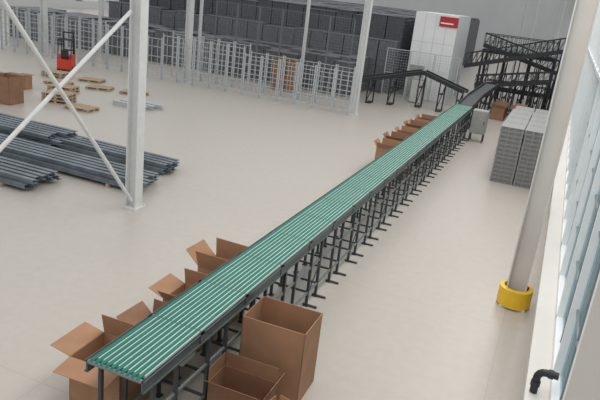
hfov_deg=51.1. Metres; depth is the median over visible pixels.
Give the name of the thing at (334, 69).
frame
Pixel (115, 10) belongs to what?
crate stack
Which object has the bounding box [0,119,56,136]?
steel beam
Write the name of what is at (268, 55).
frame
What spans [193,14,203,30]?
crate stack
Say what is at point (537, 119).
pallet
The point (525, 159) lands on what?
pallet
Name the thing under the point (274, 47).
fence panel
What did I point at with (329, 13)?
crate stack
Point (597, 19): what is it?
window
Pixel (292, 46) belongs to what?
crate stack
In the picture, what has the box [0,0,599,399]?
floor
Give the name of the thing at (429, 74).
conveyor
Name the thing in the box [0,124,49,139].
steel beam
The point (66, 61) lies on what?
forklift
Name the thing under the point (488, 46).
conveyor
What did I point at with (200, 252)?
cardboard box
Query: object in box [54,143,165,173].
steel beam
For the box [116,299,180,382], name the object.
cardboard box
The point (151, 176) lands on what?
steel beam
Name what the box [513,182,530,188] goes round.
pallet
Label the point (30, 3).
wall
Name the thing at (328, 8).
crate stack
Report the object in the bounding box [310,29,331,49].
crate stack
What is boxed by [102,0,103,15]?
steel column
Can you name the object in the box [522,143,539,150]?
pallet
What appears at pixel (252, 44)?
crate stack
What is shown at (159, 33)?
crate stack
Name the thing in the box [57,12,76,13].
crate stack
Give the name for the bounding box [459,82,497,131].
conveyor
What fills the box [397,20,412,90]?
crate stack
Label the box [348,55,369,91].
crate stack
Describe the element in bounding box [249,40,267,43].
crate stack
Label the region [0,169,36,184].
steel beam
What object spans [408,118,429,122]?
cardboard box
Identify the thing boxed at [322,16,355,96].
fence panel
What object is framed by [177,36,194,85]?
frame
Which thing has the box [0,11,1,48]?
frame
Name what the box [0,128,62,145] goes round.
steel beam
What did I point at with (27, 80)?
cardboard box
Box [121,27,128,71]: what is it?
frame
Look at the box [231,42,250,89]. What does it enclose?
frame
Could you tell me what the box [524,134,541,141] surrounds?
pallet
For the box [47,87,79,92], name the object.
wooden pallet
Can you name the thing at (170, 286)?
cardboard box
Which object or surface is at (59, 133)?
steel beam
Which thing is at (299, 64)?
frame
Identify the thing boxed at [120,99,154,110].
beam
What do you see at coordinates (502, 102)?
cardboard box
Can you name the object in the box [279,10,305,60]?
fence panel
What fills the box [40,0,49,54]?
steel column
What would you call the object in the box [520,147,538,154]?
pallet
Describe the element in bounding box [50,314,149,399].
cardboard box
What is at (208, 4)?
crate stack
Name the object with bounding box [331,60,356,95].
crate stack
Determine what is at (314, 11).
crate stack
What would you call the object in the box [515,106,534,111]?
pallet
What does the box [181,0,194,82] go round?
steel column
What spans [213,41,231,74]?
crate stack
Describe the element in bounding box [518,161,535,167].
pallet
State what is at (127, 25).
crate stack
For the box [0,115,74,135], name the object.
steel beam
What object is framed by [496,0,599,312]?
steel column
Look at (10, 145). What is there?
steel beam
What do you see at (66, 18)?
frame
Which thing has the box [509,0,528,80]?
steel column
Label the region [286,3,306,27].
crate stack
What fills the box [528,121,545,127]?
pallet
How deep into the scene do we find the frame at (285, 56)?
35.28 m
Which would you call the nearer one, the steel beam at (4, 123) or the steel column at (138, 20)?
the steel column at (138, 20)
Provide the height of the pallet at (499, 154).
0.159 m
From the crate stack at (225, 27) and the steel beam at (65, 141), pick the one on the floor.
the crate stack at (225, 27)
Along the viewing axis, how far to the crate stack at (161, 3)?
47.42 m
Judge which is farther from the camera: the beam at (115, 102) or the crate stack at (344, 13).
the crate stack at (344, 13)
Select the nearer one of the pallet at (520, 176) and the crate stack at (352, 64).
the pallet at (520, 176)
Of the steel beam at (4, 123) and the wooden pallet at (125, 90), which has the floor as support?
the wooden pallet at (125, 90)
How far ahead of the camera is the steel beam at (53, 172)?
17.91 m
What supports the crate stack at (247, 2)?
on the floor
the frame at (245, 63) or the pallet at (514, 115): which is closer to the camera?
the pallet at (514, 115)
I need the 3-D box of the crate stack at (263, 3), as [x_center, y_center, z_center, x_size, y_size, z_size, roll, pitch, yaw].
[-2.513,-11.958,45.481,1.170,4.895,1.170,14,20,20]
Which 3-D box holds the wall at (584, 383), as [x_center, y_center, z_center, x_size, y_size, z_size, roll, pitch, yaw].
[20.120,-11.575,44.304,0.300,10.000,120.000,14,20,20]
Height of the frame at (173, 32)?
2.640 m
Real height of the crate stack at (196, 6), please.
4.895 m
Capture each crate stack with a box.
[8,6,27,37]
[20,8,39,39]
[32,10,55,40]
[48,15,58,43]
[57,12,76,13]
[58,14,78,46]
[71,16,94,48]
[84,21,97,49]
[85,16,105,20]
[101,20,116,53]
[108,1,128,18]
[111,25,125,55]
[121,2,129,19]
[125,24,148,56]
[148,6,169,24]
[148,24,168,27]
[148,29,154,60]
[149,0,157,6]
[150,26,172,29]
[153,29,174,63]
[157,0,171,9]
[161,10,175,29]
[168,31,184,65]
[171,0,184,10]
[174,10,196,28]
[183,37,197,68]
[184,0,198,13]
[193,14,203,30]
[194,33,214,36]
[198,0,212,13]
[200,36,223,71]
[203,14,220,34]
[212,0,227,15]
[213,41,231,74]
[217,16,234,35]
[224,38,247,41]
[227,0,242,17]
[229,41,251,77]
[232,18,248,37]
[241,0,257,19]
[245,43,270,78]
[247,20,268,39]
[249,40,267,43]
[256,0,275,23]
[262,25,283,42]
[262,49,287,81]
[265,42,286,47]
[271,1,291,26]
[278,27,294,44]
[281,44,300,48]
[281,51,298,59]
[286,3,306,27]
[289,48,312,52]
[293,27,311,47]
[298,51,321,88]
[302,8,322,28]
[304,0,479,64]
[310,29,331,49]
[311,5,326,9]
[314,49,335,53]
[314,54,340,91]
[318,10,336,31]
[326,7,341,10]
[326,32,346,54]
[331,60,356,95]
[334,9,357,33]
[341,56,356,61]
[342,34,359,55]
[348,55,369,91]
[351,14,362,34]
[365,37,381,90]
[368,13,387,38]
[372,39,401,93]
[385,15,408,92]
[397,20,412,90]
[400,16,415,88]
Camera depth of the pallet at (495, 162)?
23.03 m
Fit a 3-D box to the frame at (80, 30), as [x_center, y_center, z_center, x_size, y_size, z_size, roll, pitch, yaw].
[-13.028,-9.558,38.267,1.050,2.640,0.160,14,20,20]
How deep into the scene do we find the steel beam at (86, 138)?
20.78 m
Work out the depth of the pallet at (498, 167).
23.06 m
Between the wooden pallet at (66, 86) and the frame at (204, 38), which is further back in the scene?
the frame at (204, 38)
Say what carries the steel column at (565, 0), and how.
on the floor
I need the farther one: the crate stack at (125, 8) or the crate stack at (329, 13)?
the crate stack at (125, 8)
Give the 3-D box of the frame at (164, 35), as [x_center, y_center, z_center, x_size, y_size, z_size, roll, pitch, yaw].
[-7.459,-8.124,35.994,1.050,2.640,0.160,14,20,20]
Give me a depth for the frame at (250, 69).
36.02 m
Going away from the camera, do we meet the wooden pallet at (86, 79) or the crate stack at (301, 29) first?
the wooden pallet at (86, 79)
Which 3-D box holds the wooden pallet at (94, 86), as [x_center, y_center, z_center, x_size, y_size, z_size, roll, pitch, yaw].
[-10.128,-5.682,31.770,1.220,0.141,0.840,6,19,-2]
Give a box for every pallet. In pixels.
[41,69,69,75]
[41,73,66,78]
[41,89,76,98]
[41,94,76,100]
[41,98,76,104]
[43,79,73,84]
[47,84,79,90]
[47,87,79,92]
[63,103,99,112]
[78,76,105,83]
[85,84,113,91]
[119,89,148,94]
[489,177,514,185]
[490,173,514,180]
[491,169,515,176]
[492,164,516,172]
[493,160,518,168]
[494,156,518,163]
[495,152,519,159]
[496,147,520,155]
[497,143,521,151]
[498,134,523,142]
[498,138,523,146]
[500,121,526,133]
[500,130,524,138]
[505,117,528,127]
[508,112,530,120]
[511,109,532,118]
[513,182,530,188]
[514,178,531,184]
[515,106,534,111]
[515,173,532,180]
[516,164,534,171]
[516,169,533,176]
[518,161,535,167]
[519,152,537,158]
[519,156,536,163]
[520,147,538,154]
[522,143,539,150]
[523,139,540,145]
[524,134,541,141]
[525,125,544,136]
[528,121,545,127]
[530,116,546,122]
[532,112,547,118]
[535,109,548,113]
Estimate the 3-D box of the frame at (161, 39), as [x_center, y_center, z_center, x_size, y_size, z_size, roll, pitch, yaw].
[-8.441,-8.249,36.392,1.050,2.400,0.160,14,20,20]
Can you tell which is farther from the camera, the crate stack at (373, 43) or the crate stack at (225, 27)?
the crate stack at (225, 27)
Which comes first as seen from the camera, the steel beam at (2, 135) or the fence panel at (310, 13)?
the steel beam at (2, 135)
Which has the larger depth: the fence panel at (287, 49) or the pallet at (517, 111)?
the fence panel at (287, 49)
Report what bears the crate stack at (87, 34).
on the floor
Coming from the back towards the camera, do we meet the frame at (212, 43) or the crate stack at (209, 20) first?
the crate stack at (209, 20)
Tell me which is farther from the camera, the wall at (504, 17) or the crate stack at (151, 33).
the wall at (504, 17)
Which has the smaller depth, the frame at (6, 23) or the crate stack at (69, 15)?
the frame at (6, 23)
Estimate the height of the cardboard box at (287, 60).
1.896 m
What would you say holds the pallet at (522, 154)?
on the pallet at (525, 159)
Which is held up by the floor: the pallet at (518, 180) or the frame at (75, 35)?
the frame at (75, 35)
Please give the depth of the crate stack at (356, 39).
41.40 m
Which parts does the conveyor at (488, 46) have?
rail, rail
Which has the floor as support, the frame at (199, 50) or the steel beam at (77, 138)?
the frame at (199, 50)
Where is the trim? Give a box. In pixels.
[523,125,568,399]
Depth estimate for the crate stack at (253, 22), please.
43.85 m
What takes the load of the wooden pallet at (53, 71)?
on the wooden pallet at (42, 74)
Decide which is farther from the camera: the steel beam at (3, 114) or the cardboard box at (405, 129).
the cardboard box at (405, 129)
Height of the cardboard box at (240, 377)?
0.818 m
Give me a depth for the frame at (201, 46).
37.27 m
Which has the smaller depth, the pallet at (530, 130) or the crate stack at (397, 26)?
the pallet at (530, 130)
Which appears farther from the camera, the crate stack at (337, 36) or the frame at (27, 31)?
the crate stack at (337, 36)
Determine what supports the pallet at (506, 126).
on the pallet at (502, 132)
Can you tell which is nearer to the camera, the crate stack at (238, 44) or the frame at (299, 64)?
the frame at (299, 64)
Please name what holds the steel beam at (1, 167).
on the steel beam
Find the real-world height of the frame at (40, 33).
2.640 m
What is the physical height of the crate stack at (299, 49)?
2.195 m
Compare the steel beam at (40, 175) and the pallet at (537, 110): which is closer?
the steel beam at (40, 175)
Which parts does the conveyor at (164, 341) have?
rail, drive motor, rail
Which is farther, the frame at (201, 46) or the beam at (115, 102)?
the frame at (201, 46)
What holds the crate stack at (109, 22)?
on the floor
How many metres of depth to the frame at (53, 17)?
38.89 m
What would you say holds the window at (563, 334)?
in the wall at (584, 383)
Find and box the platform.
[476,33,559,105]
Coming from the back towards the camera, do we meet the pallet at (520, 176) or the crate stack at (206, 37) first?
the crate stack at (206, 37)
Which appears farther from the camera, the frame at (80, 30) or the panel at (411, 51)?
the panel at (411, 51)
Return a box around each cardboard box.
[0,72,25,104]
[20,73,32,89]
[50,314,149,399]
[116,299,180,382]
[149,268,217,351]
[186,238,247,324]
[204,351,284,399]
[239,296,322,399]
[270,57,287,89]
[270,395,289,399]
[284,59,299,91]
[374,138,400,158]
[383,131,408,140]
[395,126,417,135]
[404,120,426,128]
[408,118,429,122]
[416,114,436,120]
[489,102,507,120]
[492,100,510,118]
[512,103,529,106]
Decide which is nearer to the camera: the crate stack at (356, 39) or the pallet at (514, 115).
the pallet at (514, 115)
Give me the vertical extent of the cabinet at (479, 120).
1.500 m
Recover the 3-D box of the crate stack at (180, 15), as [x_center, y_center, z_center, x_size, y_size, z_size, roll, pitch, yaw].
[-8.553,-12.291,46.696,1.170,3.395,1.170,14,20,20]
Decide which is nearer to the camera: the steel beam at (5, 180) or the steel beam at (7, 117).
the steel beam at (5, 180)
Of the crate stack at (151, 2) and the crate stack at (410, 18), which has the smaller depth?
the crate stack at (410, 18)
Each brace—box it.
[0,0,132,201]
[0,10,132,151]
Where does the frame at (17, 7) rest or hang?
on the floor
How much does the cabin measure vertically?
5.400 m
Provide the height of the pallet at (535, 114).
0.159 m
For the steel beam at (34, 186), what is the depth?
16.98 m
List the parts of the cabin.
door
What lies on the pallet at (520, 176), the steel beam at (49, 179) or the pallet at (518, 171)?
the pallet at (518, 171)
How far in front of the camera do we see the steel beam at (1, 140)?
19.08 m
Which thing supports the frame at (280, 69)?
on the floor
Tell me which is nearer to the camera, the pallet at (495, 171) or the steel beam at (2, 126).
the steel beam at (2, 126)
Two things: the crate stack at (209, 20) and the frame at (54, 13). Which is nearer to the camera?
the frame at (54, 13)
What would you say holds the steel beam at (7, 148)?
on the steel beam at (2, 153)
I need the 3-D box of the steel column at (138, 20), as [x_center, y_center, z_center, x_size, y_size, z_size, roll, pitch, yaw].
[-3.882,-4.427,15.134,0.460,9.800,0.460,14,20,20]
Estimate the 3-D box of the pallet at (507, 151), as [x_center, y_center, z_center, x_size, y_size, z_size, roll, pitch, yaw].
[7.776,-1.914,23.360,0.820,0.159,1.200,14,20,20]
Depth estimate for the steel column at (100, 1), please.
43.22 m
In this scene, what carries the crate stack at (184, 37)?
on the floor
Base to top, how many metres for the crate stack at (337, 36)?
3.395 m
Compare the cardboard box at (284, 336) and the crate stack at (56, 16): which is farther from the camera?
the crate stack at (56, 16)
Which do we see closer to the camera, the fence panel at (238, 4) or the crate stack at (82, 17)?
the fence panel at (238, 4)
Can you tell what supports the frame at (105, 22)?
on the floor
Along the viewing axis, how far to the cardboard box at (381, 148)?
22.15 m
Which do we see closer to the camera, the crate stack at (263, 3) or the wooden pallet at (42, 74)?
the wooden pallet at (42, 74)
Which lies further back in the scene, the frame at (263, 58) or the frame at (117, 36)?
the frame at (117, 36)
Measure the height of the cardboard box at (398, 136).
1.338 m
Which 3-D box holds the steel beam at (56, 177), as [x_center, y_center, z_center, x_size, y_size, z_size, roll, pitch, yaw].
[-9.616,-1.328,18.836,6.200,0.120,0.141,14,20,20]
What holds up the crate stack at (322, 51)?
on the floor
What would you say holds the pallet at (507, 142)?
on the pallet at (499, 145)
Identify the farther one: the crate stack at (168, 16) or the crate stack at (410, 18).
the crate stack at (168, 16)
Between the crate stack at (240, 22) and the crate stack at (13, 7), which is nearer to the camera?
the crate stack at (240, 22)
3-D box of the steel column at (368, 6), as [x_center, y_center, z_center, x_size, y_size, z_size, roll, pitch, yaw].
[3.353,-9.119,31.502,0.460,9.800,0.460,14,20,20]
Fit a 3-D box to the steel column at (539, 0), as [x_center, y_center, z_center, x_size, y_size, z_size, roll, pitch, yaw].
[27.101,-20.250,72.636,0.320,9.800,0.320,14,20,20]
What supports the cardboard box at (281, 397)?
on the floor
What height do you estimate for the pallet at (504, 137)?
0.159 m
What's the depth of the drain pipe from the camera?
6.62 m
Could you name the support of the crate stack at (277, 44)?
on the floor
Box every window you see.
[550,125,599,399]
[560,53,599,248]
[566,20,599,170]
[569,3,599,132]
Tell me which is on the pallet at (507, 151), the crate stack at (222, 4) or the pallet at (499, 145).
the pallet at (499, 145)
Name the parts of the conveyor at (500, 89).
rail, rail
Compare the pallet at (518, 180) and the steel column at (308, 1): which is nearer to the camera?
the pallet at (518, 180)
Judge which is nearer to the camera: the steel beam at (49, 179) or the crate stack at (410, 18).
the steel beam at (49, 179)
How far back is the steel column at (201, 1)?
40.33 m
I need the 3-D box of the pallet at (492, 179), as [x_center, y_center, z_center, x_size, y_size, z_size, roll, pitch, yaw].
[7.656,-0.848,23.730,0.820,0.159,1.200,14,20,20]
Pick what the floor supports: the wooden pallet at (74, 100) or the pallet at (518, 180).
the wooden pallet at (74, 100)
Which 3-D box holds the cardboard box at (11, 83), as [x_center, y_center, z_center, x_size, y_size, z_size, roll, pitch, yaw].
[-12.434,-4.761,26.649,1.200,1.157,1.150,12,19,14]
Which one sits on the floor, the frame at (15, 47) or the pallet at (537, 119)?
the frame at (15, 47)
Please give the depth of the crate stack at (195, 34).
43.05 m
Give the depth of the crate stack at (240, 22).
44.21 m
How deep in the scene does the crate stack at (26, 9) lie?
46.91 m
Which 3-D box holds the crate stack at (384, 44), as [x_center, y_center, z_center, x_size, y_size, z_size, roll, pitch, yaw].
[5.710,-8.800,41.402,1.170,3.395,1.170,14,20,20]
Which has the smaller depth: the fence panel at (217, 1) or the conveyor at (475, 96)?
the conveyor at (475, 96)
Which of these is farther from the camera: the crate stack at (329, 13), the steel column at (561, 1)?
the steel column at (561, 1)
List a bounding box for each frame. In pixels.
[0,7,13,51]
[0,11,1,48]
[5,7,17,46]
[13,9,26,53]
[17,7,29,48]
[26,11,39,53]
[29,9,37,49]
[39,13,52,58]
[52,15,65,58]
[54,13,66,53]
[66,18,78,63]
[67,15,79,53]
[79,20,92,65]
[80,17,92,60]
[92,22,107,68]
[93,19,106,62]
[107,24,121,71]
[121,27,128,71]
[146,35,162,79]
[161,34,178,82]
[171,32,184,75]
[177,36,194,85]
[191,36,202,81]
[192,39,210,88]
[200,37,218,83]
[208,41,227,91]
[215,39,234,86]
[225,44,244,94]
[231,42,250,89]
[242,53,261,97]
[248,50,266,92]
[258,56,279,101]
[264,53,283,95]
[275,59,297,104]
[280,56,301,99]
[294,62,316,107]
[297,59,318,101]
[311,65,335,111]
[314,62,336,103]
[331,68,354,115]
[333,64,355,105]
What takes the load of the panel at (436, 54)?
on the floor
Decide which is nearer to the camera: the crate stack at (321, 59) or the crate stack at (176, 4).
the crate stack at (321, 59)
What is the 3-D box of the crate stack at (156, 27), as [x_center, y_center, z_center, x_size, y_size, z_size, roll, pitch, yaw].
[-9.916,-11.206,44.896,1.170,2.195,1.170,14,20,20]
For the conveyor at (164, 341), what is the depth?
10.93 m
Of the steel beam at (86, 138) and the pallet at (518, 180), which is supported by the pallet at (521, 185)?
the pallet at (518, 180)
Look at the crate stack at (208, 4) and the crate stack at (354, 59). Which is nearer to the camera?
the crate stack at (354, 59)
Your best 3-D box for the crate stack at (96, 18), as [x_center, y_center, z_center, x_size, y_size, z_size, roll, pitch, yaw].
[-15.412,-12.551,46.936,1.170,2.195,1.170,14,20,20]
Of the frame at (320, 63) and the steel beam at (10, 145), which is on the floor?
the frame at (320, 63)
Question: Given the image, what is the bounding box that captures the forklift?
[57,31,75,70]
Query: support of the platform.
on the floor
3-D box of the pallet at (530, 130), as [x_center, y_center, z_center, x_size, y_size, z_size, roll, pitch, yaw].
[8.645,-2.487,22.817,0.820,0.159,1.200,14,20,20]
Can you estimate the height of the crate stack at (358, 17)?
4.699 m
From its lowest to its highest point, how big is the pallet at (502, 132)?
0.159 m
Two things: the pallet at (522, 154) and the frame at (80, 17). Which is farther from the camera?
the frame at (80, 17)
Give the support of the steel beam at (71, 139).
on the steel beam at (167, 169)
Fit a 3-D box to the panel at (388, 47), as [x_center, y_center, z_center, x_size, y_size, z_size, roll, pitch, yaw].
[6.151,-8.181,40.368,1.530,3.000,0.050,14,20,20]
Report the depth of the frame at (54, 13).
41.22 m
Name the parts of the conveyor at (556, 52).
rail, rail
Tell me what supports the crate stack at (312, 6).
on the floor
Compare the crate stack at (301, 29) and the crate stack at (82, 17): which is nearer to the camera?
the crate stack at (301, 29)
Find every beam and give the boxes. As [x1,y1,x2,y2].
[0,113,77,134]
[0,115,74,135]
[0,117,68,136]
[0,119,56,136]
[0,121,52,137]
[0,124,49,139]
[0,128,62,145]
[0,131,52,145]
[0,134,158,177]
[0,136,155,179]
[0,139,148,178]
[0,141,152,185]
[0,144,148,187]
[0,150,124,186]
[0,156,57,175]
[0,159,51,177]
[0,162,46,179]
[0,166,38,181]
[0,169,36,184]
[0,176,28,188]
[6,177,37,187]
[43,175,54,180]
[52,136,167,168]
[52,173,61,179]
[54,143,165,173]
[59,136,173,166]
[67,135,178,165]
[72,134,179,163]
[79,147,172,171]
[112,100,147,110]
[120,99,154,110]
[146,102,163,109]
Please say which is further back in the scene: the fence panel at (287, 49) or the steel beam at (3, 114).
the fence panel at (287, 49)
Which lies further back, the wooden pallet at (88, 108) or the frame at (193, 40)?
the frame at (193, 40)
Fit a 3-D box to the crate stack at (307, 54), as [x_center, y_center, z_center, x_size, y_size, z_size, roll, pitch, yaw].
[0.581,-8.216,39.764,1.170,2.195,1.170,14,20,20]
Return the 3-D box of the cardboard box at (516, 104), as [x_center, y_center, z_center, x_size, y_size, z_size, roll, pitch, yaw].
[12.959,-5.162,37.114,0.977,0.915,0.756,14,20,20]
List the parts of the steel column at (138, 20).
plate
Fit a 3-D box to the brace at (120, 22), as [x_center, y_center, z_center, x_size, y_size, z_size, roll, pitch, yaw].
[-5.706,-1.318,12.537,0.100,4.879,7.253,14,20,20]
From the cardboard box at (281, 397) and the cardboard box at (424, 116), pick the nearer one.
the cardboard box at (281, 397)
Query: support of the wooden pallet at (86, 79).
on the floor
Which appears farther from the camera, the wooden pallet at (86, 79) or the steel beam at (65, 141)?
the wooden pallet at (86, 79)
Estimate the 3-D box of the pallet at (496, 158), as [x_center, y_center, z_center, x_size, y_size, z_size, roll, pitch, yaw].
[7.748,-1.609,23.469,0.820,0.159,1.200,14,20,20]
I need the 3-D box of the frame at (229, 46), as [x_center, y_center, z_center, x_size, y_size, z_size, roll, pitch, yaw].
[-3.585,-7.176,34.556,1.050,2.640,0.160,14,20,20]
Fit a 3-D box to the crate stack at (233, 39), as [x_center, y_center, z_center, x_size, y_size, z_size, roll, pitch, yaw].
[-4.447,-9.867,42.867,1.170,2.195,1.170,14,20,20]
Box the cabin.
[403,11,470,102]
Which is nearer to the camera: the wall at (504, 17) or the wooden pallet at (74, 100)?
the wooden pallet at (74, 100)
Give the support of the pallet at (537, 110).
on the pallet
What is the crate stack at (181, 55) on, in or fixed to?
on the floor
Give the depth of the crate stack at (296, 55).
39.48 m
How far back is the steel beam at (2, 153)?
18.49 m
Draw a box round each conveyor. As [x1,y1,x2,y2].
[84,104,472,399]
[362,69,468,111]
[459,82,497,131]
[463,37,566,111]
[474,71,551,114]
[481,32,560,109]
[485,78,551,110]
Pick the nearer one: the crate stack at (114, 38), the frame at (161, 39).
the frame at (161, 39)
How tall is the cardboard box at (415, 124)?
1.338 m
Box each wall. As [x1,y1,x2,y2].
[0,0,110,8]
[334,0,575,61]
[548,121,599,399]
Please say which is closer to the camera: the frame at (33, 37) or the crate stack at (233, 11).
the frame at (33, 37)
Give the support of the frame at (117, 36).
on the floor
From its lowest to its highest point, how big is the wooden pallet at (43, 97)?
0.141 m
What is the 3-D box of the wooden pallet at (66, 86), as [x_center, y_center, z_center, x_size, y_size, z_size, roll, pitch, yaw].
[-11.350,-5.422,30.124,1.220,0.141,0.840,9,19,6]
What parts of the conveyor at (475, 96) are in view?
rail, rail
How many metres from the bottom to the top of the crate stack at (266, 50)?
1.997 m
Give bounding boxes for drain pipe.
[529,369,559,393]
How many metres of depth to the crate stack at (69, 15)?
45.76 m
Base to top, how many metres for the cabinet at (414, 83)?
1.500 m
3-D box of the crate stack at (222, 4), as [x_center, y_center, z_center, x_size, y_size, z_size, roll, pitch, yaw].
[-5.809,-12.765,46.704,1.170,4.895,1.170,14,20,20]
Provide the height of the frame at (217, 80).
2.640 m
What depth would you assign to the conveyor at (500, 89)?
41.09 m
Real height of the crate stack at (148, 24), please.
2.195 m
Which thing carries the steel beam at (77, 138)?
on the steel beam
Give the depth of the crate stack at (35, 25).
46.68 m
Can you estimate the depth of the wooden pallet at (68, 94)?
27.64 m
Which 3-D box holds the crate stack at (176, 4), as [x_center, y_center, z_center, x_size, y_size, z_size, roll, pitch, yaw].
[-9.087,-13.568,47.921,1.170,4.895,1.170,14,20,20]
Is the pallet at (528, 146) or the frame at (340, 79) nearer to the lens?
the pallet at (528, 146)
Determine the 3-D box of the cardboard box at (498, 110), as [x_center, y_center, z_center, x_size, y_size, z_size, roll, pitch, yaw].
[11.542,-5.142,36.559,0.977,0.915,0.756,15,20,23]
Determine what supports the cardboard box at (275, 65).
on the floor
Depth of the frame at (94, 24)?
37.89 m
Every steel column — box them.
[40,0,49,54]
[98,0,101,54]
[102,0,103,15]
[121,0,148,210]
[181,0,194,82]
[195,0,203,71]
[298,0,310,90]
[349,0,372,115]
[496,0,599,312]
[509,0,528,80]
[523,0,540,67]
[540,0,562,85]
[549,0,566,68]
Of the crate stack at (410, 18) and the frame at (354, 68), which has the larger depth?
the crate stack at (410, 18)
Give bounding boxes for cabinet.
[408,77,426,103]
[468,108,489,142]
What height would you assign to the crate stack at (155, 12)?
3.395 m
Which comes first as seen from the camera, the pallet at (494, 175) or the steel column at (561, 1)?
the pallet at (494, 175)
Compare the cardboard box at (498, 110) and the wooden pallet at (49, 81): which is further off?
the cardboard box at (498, 110)
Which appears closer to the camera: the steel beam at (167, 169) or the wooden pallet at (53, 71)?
the steel beam at (167, 169)
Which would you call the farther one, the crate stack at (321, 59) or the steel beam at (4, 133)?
the crate stack at (321, 59)
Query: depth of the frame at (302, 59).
34.99 m
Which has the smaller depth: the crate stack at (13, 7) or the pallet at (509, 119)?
the pallet at (509, 119)
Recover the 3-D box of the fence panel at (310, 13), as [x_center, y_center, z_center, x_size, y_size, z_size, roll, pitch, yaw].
[0.883,-8.935,38.239,1.550,4.600,0.050,14,20,20]
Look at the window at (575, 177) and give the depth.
11.96 m
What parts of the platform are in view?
railing, railing, post, post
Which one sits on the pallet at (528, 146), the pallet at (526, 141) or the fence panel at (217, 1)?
the pallet at (526, 141)
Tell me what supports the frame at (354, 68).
on the floor
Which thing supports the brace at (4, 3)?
attached to the steel column at (138, 20)
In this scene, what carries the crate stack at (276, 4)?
on the floor
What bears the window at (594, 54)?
in the wall at (584, 383)
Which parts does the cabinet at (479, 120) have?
door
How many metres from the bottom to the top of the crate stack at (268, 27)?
3.259 m
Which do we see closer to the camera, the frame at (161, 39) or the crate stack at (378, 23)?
the frame at (161, 39)
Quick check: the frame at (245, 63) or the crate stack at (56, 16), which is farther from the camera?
the crate stack at (56, 16)
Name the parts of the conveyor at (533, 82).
rail, rail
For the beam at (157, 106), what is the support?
on the floor
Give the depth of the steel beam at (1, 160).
17.68 m
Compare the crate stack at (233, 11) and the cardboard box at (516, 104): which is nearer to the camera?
the cardboard box at (516, 104)
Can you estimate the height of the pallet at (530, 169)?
0.159 m
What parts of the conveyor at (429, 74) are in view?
rail, rail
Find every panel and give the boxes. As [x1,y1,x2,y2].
[212,1,238,76]
[234,4,260,79]
[254,7,283,82]
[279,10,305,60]
[301,13,330,91]
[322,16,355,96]
[381,47,410,96]
[404,51,435,101]
[428,54,460,105]
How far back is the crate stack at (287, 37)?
43.02 m
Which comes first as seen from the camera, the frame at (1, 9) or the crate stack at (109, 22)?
the frame at (1, 9)
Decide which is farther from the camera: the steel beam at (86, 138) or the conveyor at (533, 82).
the conveyor at (533, 82)

